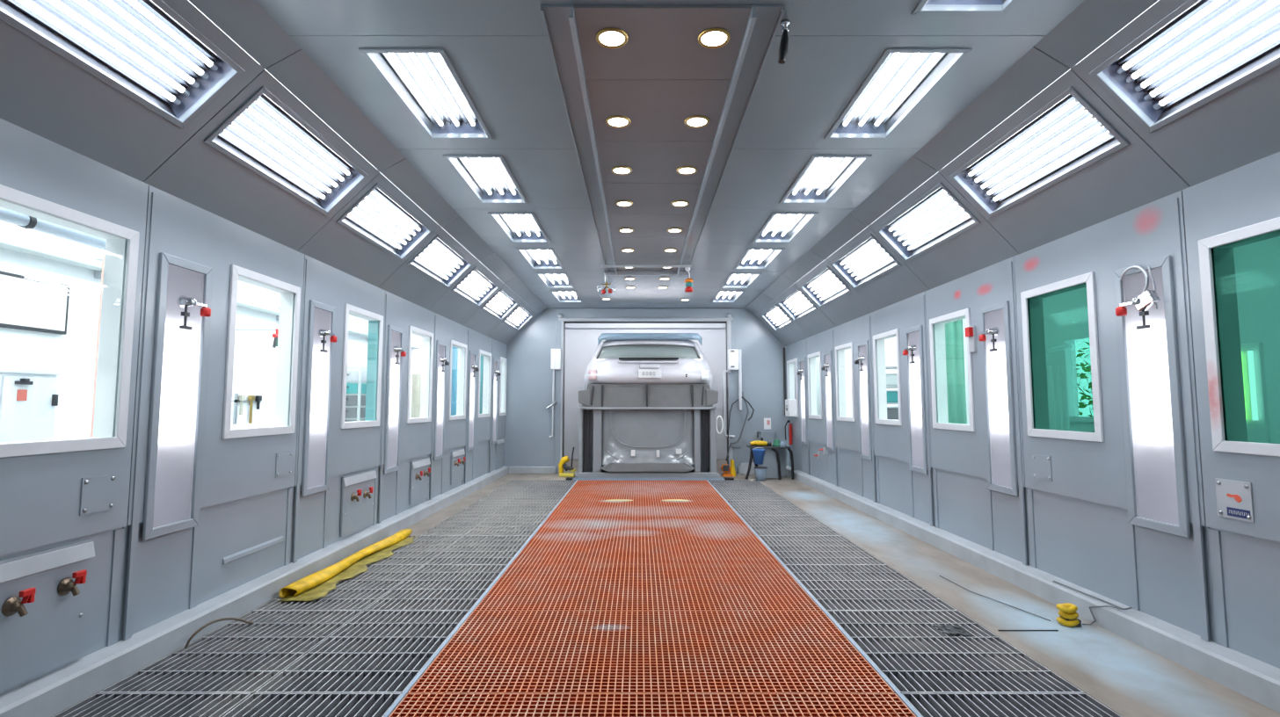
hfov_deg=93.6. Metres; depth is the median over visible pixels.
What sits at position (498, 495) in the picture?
floor grating
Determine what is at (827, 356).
strip light
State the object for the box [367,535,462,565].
floor grating
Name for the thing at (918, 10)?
ceiling light
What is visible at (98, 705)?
floor grating
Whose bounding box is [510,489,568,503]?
floor grating
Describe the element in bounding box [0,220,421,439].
wall
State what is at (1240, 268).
window
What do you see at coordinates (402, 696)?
edging
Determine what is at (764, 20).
ceiling beam
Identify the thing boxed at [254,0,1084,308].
ceiling
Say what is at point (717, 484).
floor grating
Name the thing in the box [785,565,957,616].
floor grating
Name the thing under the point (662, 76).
ceiling panel
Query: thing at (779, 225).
ceiling light
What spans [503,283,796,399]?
wall
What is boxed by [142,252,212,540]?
strip light
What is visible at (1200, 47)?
light
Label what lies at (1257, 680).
baseboard
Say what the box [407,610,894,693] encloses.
floor grate
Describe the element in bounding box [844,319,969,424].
wall
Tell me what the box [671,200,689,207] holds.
recessed light
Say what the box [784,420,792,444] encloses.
extinguisher
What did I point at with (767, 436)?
switch box
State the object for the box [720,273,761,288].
ceiling light
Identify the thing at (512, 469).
baseboard
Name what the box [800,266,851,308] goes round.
light
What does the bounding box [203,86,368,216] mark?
light
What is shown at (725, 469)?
hose reel
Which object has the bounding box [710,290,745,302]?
ceiling light
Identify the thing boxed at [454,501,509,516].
floor grating
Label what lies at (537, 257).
ceiling light
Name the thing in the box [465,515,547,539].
floor grating
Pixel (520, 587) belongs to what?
floor grate
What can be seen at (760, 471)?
bucket
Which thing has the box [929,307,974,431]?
window
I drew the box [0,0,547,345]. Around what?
ceiling
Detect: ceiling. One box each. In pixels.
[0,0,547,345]
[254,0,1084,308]
[745,0,1279,346]
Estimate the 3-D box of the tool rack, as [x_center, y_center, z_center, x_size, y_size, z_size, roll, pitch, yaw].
[-4.475,0.575,6.901,0.050,0.340,0.450,0,-4,0]
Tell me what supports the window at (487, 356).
in the wall at (136, 585)
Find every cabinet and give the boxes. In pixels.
[0,365,63,443]
[345,366,366,421]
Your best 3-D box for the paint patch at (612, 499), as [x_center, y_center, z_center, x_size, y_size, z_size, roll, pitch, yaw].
[-0.246,1.771,7.507,0.342,0.004,0.120,0,-4,0]
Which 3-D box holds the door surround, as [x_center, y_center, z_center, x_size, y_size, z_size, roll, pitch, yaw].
[0.113,0.556,10.573,3.175,2.895,0.030,0,-4,0]
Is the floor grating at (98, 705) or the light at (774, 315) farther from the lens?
the light at (774, 315)
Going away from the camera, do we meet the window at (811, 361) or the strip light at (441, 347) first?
the strip light at (441, 347)
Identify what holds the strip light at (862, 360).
attached to the wall at (1220, 584)
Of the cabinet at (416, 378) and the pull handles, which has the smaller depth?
the pull handles
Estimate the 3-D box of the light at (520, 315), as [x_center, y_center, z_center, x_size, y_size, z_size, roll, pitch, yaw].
[-1.989,-0.676,9.905,0.315,0.316,1.148,0,-4,0]
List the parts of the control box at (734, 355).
panel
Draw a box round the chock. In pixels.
[558,447,576,477]
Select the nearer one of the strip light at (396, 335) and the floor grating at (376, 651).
the floor grating at (376, 651)
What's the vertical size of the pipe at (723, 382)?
1.170 m
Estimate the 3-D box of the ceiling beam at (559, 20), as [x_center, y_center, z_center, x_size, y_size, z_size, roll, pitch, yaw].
[-0.350,-1.286,5.107,0.140,0.059,5.110,0,-4,0]
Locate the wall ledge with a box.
[222,536,283,564]
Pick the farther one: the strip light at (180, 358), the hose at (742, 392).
the hose at (742, 392)
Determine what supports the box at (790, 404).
attached to the wall at (1220, 584)
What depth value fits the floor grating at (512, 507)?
7.01 m
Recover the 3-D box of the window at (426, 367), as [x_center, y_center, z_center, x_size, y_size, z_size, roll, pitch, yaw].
[-2.383,0.185,6.427,0.114,0.995,0.695,0,-4,0]
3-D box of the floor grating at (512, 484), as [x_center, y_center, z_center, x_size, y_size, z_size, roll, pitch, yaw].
[-1.812,1.913,9.003,0.398,0.051,0.999,0,-4,0]
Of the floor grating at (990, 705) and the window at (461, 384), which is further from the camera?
the window at (461, 384)
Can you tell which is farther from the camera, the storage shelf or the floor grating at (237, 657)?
the storage shelf
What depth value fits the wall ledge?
3.65 m
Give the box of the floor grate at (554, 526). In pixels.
[533,516,755,536]
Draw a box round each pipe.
[90,249,104,437]
[722,370,734,437]
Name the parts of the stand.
leg, leg, leg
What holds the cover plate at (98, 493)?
attached to the wall at (136, 585)
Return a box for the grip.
[778,19,789,64]
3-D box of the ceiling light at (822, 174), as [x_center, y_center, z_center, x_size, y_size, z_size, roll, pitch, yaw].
[1.390,-1.393,4.600,0.408,0.095,0.978,0,-4,0]
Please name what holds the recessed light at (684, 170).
attached to the ceiling panel
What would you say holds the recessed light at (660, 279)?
in the ceiling at (499, 50)
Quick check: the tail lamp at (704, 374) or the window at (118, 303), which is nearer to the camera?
the window at (118, 303)
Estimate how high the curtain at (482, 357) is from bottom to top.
2.300 m
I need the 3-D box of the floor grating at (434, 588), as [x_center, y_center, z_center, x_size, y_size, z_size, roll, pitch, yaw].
[-1.295,1.532,4.003,0.618,0.051,0.999,0,-4,0]
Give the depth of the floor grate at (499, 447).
10.08 m
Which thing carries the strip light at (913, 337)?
attached to the wall at (1220, 584)
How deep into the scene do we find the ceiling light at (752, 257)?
7.21 m
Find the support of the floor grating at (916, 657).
on the floor
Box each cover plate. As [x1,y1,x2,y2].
[79,473,116,516]
[275,450,292,477]
[1032,454,1052,481]
[1214,478,1254,523]
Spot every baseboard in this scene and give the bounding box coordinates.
[0,465,509,716]
[509,466,756,473]
[785,465,1279,712]
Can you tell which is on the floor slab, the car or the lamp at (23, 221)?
the car
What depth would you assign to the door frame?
10.62 m
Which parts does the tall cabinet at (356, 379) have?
drawer, drawer, drawer, drawer, drawer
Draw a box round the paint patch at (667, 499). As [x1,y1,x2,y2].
[661,499,689,501]
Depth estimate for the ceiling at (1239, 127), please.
3.24 m
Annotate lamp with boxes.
[0,206,105,250]
[588,370,596,380]
[700,370,709,380]
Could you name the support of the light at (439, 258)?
attached to the ceiling at (43, 93)
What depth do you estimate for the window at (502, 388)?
10.48 m
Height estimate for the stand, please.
0.524 m
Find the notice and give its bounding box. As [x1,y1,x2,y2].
[763,418,770,429]
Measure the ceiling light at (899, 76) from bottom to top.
0.095 m
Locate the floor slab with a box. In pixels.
[51,458,1279,716]
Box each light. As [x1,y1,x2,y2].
[0,0,245,129]
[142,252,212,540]
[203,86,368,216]
[301,299,337,496]
[336,182,433,261]
[358,48,493,139]
[382,325,406,474]
[407,234,472,288]
[433,340,449,460]
[442,154,528,203]
[450,266,500,307]
[466,350,479,451]
[480,288,519,320]
[487,212,550,242]
[491,357,500,444]
[502,304,533,331]
[516,248,564,269]
[535,273,574,288]
[549,290,582,302]
[596,27,628,49]
[605,115,630,128]
[610,166,632,174]
[615,200,632,207]
[618,227,633,232]
[620,248,634,253]
[624,277,635,280]
[659,277,669,280]
[663,248,677,253]
[667,227,682,232]
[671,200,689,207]
[676,166,697,174]
[683,115,709,128]
[698,27,730,49]
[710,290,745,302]
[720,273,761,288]
[734,248,785,269]
[752,212,818,242]
[760,304,792,331]
[777,288,817,321]
[779,154,872,203]
[797,357,807,445]
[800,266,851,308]
[821,350,834,451]
[824,48,972,139]
[830,233,901,290]
[854,340,872,460]
[875,182,980,262]
[902,325,928,474]
[911,0,1018,14]
[949,86,1129,218]
[978,300,1018,496]
[1089,0,1279,133]
[1112,255,1190,538]
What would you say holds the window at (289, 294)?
in the wall at (136, 585)
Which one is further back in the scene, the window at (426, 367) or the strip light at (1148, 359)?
the window at (426, 367)
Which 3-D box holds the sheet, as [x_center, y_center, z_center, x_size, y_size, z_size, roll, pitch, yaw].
[-2.085,1.512,4.569,0.292,0.071,1.822,0,-4,0]
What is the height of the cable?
0.150 m
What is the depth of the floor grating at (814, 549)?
4.97 m
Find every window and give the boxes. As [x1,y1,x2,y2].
[0,184,139,458]
[221,264,300,439]
[340,303,383,429]
[406,325,433,423]
[448,339,467,420]
[477,349,491,417]
[499,356,507,415]
[786,358,798,417]
[807,351,821,419]
[835,341,855,421]
[872,328,901,425]
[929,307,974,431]
[1020,271,1104,442]
[1198,217,1279,457]
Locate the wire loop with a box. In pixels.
[184,618,253,648]
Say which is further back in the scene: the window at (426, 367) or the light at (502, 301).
the light at (502, 301)
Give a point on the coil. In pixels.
(1068, 614)
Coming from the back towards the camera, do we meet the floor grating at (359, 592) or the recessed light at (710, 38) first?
the floor grating at (359, 592)
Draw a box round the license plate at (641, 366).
[639,363,660,368]
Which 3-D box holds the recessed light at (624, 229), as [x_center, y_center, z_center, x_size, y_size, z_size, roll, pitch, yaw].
[-0.125,-1.241,5.831,0.150,0.010,0.150,0,-4,0]
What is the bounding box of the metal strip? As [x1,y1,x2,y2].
[997,630,1058,631]
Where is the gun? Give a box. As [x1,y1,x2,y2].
[235,328,278,348]
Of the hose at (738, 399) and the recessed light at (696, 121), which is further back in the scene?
the hose at (738, 399)
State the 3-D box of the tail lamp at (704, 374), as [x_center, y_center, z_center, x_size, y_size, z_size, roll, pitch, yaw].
[1.103,0.279,10.066,0.227,0.170,0.062,4,-6,-43]
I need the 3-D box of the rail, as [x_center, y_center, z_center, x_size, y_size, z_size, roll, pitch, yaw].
[0.090,-1.101,7.382,1.100,0.084,0.575,0,-4,0]
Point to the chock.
(562, 465)
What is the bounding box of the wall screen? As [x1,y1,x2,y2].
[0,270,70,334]
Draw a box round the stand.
[744,445,793,479]
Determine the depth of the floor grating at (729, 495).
7.98 m
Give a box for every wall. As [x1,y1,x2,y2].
[0,118,507,695]
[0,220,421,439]
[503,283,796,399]
[504,305,789,473]
[785,152,1279,669]
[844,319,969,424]
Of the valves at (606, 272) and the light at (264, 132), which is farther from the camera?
the valves at (606, 272)
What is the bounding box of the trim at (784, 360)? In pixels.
[783,347,785,415]
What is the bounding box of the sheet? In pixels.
[278,529,416,601]
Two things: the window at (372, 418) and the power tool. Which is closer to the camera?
the window at (372, 418)
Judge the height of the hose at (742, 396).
0.426 m
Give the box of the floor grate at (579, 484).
[571,480,714,489]
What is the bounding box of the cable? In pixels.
[939,575,1132,625]
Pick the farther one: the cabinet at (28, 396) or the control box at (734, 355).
the control box at (734, 355)
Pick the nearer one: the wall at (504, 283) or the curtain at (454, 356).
the curtain at (454, 356)
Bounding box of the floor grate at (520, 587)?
[473,565,821,610]
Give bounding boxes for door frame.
[558,317,733,472]
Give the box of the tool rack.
[232,393,261,424]
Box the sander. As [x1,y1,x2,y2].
[771,439,785,447]
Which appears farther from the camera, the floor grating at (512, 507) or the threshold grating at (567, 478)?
the threshold grating at (567, 478)
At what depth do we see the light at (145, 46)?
2.42 m
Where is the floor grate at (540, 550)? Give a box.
[510,536,781,565]
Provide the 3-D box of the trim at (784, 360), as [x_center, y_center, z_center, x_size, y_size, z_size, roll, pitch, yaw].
[2.562,0.404,10.585,0.035,1.200,0.030,0,-4,0]
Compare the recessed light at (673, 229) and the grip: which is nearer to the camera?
the grip
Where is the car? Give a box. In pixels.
[574,333,723,478]
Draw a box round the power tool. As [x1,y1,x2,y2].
[749,437,771,446]
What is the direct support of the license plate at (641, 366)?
attached to the car
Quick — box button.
[964,326,976,352]
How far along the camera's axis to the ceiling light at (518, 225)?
5.93 m
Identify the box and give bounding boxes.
[546,349,560,437]
[727,349,741,447]
[756,431,774,445]
[785,399,796,416]
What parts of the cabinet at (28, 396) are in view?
handle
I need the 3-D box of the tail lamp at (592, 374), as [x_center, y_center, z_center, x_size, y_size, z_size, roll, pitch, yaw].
[-0.783,0.279,10.066,0.227,0.170,0.062,-4,-6,43]
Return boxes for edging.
[383,480,577,716]
[706,480,922,716]
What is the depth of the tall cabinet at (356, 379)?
8.19 m
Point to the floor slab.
(1127, 678)
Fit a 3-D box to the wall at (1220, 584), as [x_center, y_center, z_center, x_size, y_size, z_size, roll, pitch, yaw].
[2.622,0.383,4.482,0.096,2.115,11.997,0,-4,0]
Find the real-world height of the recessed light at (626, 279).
0.010 m
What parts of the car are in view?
masked panel, plate, handle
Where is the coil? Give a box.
[1055,603,1081,626]
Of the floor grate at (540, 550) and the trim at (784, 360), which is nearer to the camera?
the floor grate at (540, 550)
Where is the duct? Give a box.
[0,234,421,349]
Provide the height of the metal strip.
0.006 m
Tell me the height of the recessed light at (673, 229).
0.010 m
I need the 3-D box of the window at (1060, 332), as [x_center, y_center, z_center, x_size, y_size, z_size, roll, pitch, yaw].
[2.623,0.010,3.690,0.114,0.960,0.640,0,-4,0]
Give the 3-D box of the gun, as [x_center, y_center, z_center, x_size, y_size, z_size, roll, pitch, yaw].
[-4.231,-0.218,6.669,0.534,0.214,0.178,0,-4,0]
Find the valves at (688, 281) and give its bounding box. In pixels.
[684,267,693,292]
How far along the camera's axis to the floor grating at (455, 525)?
6.00 m
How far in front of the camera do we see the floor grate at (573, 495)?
7.97 m
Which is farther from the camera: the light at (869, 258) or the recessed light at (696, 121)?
the light at (869, 258)
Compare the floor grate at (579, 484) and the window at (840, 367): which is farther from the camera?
the floor grate at (579, 484)
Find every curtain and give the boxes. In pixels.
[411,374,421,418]
[450,347,458,415]
[479,356,483,414]
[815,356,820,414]
[945,319,967,424]
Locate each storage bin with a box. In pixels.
[886,373,897,385]
[886,390,897,402]
[887,407,898,419]
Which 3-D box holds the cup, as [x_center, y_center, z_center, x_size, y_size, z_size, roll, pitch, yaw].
[2.300,1.371,9.624,0.090,0.085,0.088,0,-4,0]
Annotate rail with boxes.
[600,264,693,275]
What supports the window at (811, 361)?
in the wall at (1220, 584)
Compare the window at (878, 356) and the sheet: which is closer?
the sheet
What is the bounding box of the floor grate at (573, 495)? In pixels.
[561,489,724,501]
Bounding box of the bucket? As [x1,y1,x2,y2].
[751,447,765,465]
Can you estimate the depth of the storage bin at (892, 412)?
10.71 m
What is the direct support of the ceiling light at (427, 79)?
attached to the ceiling at (499, 50)
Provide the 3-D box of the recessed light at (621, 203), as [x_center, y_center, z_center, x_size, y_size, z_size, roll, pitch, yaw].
[-0.125,-1.300,5.053,0.150,0.010,0.150,0,-4,0]
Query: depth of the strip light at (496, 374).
9.84 m
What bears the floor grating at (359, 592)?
on the floor
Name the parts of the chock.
arm, motor, lever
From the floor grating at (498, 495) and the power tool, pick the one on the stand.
the power tool
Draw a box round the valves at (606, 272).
[596,270,615,294]
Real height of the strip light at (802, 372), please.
1.345 m
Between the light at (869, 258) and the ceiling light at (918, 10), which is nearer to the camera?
the ceiling light at (918, 10)
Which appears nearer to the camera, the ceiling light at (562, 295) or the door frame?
the ceiling light at (562, 295)
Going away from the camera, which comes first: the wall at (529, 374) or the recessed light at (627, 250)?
the recessed light at (627, 250)
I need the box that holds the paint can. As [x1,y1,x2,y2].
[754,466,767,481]
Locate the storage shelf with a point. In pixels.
(888, 367)
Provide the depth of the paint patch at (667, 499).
7.49 m
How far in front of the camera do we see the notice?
10.53 m
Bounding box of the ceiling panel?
[573,5,751,270]
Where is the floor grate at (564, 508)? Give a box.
[550,501,737,516]
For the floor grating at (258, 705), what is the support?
on the floor
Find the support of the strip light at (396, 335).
attached to the wall at (136, 585)
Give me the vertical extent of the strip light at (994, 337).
1.345 m
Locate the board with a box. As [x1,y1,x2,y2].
[738,463,754,474]
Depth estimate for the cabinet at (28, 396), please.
3.54 m
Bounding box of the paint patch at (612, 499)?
[605,499,632,501]
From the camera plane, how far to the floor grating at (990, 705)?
2.42 m
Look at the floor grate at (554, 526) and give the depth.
5.91 m
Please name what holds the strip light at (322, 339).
attached to the wall at (136, 585)
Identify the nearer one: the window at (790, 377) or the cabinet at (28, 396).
the cabinet at (28, 396)
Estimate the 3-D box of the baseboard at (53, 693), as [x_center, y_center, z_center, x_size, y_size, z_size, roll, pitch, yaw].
[-2.311,1.480,4.501,0.098,0.130,12.000,0,-4,0]
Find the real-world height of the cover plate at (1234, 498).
0.165 m
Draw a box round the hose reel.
[720,456,735,476]
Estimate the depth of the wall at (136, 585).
3.25 m
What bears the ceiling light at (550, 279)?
attached to the ceiling at (499, 50)
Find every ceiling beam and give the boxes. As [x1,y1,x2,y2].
[540,4,617,275]
[676,4,785,275]
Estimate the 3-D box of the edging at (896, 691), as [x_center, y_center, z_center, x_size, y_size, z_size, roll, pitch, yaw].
[1.078,1.645,5.501,0.016,0.054,8.020,0,-4,0]
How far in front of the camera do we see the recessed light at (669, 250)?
6.58 m
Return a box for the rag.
[933,624,970,636]
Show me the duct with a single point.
(6, 242)
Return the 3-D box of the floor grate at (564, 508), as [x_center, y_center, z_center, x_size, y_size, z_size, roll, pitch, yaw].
[0.051,1.761,7.003,2.031,0.050,0.997,0,-4,0]
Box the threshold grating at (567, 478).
[566,477,734,480]
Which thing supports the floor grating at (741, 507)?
on the floor
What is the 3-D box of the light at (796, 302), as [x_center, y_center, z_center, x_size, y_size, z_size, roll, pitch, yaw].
[2.244,-0.763,8.522,0.308,0.323,1.148,0,-4,0]
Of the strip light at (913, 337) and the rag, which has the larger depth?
the strip light at (913, 337)
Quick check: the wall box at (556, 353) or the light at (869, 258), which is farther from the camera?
the wall box at (556, 353)
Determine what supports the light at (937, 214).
attached to the ceiling at (1239, 127)
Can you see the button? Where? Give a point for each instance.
(970, 331)
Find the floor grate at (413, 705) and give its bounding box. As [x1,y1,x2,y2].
[388,693,916,716]
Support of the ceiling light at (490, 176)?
attached to the ceiling at (499, 50)
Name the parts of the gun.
arm, handle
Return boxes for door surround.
[554,308,736,473]
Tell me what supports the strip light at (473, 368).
attached to the wall at (136, 585)
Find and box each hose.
[726,392,749,457]
[727,399,738,453]
[741,396,754,421]
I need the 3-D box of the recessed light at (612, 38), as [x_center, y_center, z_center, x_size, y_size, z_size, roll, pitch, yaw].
[-0.125,-1.473,2.770,0.150,0.010,0.150,0,-4,0]
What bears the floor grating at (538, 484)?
on the floor
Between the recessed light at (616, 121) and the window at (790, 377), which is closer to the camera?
the recessed light at (616, 121)
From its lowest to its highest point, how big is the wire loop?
0.096 m
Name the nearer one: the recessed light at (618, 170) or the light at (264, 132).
the light at (264, 132)
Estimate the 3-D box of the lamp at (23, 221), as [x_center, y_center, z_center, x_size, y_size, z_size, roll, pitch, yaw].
[-2.620,-1.146,2.384,0.066,1.149,1.380,0,-4,0]
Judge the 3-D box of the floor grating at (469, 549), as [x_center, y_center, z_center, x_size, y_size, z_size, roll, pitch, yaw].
[-1.295,1.608,5.003,0.618,0.051,0.999,0,-4,0]
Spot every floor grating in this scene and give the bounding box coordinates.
[52,693,251,716]
[98,610,362,695]
[222,693,401,716]
[252,565,423,611]
[254,610,469,702]
[363,565,507,617]
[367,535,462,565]
[421,515,489,536]
[425,535,530,569]
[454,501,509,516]
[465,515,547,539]
[478,489,524,501]
[490,501,559,518]
[497,480,536,489]
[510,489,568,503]
[525,480,575,489]
[708,480,770,489]
[716,489,787,503]
[727,501,809,518]
[740,515,840,539]
[758,535,887,569]
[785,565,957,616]
[826,610,1084,701]
[901,693,1121,716]
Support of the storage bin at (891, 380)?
on the storage shelf
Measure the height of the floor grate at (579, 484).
0.050 m
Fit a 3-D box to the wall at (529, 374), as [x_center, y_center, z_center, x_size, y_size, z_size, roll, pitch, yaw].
[0.120,0.518,10.641,5.120,3.020,0.100,0,-4,0]
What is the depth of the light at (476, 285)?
7.42 m
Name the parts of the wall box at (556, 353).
rod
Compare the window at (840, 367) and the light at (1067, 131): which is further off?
the window at (840, 367)
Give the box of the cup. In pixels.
[779,441,785,447]
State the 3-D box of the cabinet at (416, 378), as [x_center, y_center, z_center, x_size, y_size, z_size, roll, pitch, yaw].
[-3.935,1.158,10.944,0.437,1.750,0.052,0,-4,0]
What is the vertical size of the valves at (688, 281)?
0.315 m
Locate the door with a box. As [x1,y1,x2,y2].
[563,323,727,458]
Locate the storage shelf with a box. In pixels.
[886,365,898,420]
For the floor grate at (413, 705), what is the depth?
2.40 m
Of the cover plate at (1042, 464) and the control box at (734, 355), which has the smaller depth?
the cover plate at (1042, 464)
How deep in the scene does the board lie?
10.33 m
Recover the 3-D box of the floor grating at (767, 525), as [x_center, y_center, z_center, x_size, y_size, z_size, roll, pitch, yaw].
[1.474,1.684,6.003,0.770,0.051,0.999,0,-4,0]
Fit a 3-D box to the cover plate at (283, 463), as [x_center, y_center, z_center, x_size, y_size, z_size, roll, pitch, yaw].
[-2.334,0.694,3.956,0.012,0.155,0.175,0,-4,0]
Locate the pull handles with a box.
[814,447,826,458]
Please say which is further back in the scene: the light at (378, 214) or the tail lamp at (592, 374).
the tail lamp at (592, 374)
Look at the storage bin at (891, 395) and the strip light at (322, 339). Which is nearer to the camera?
the strip light at (322, 339)

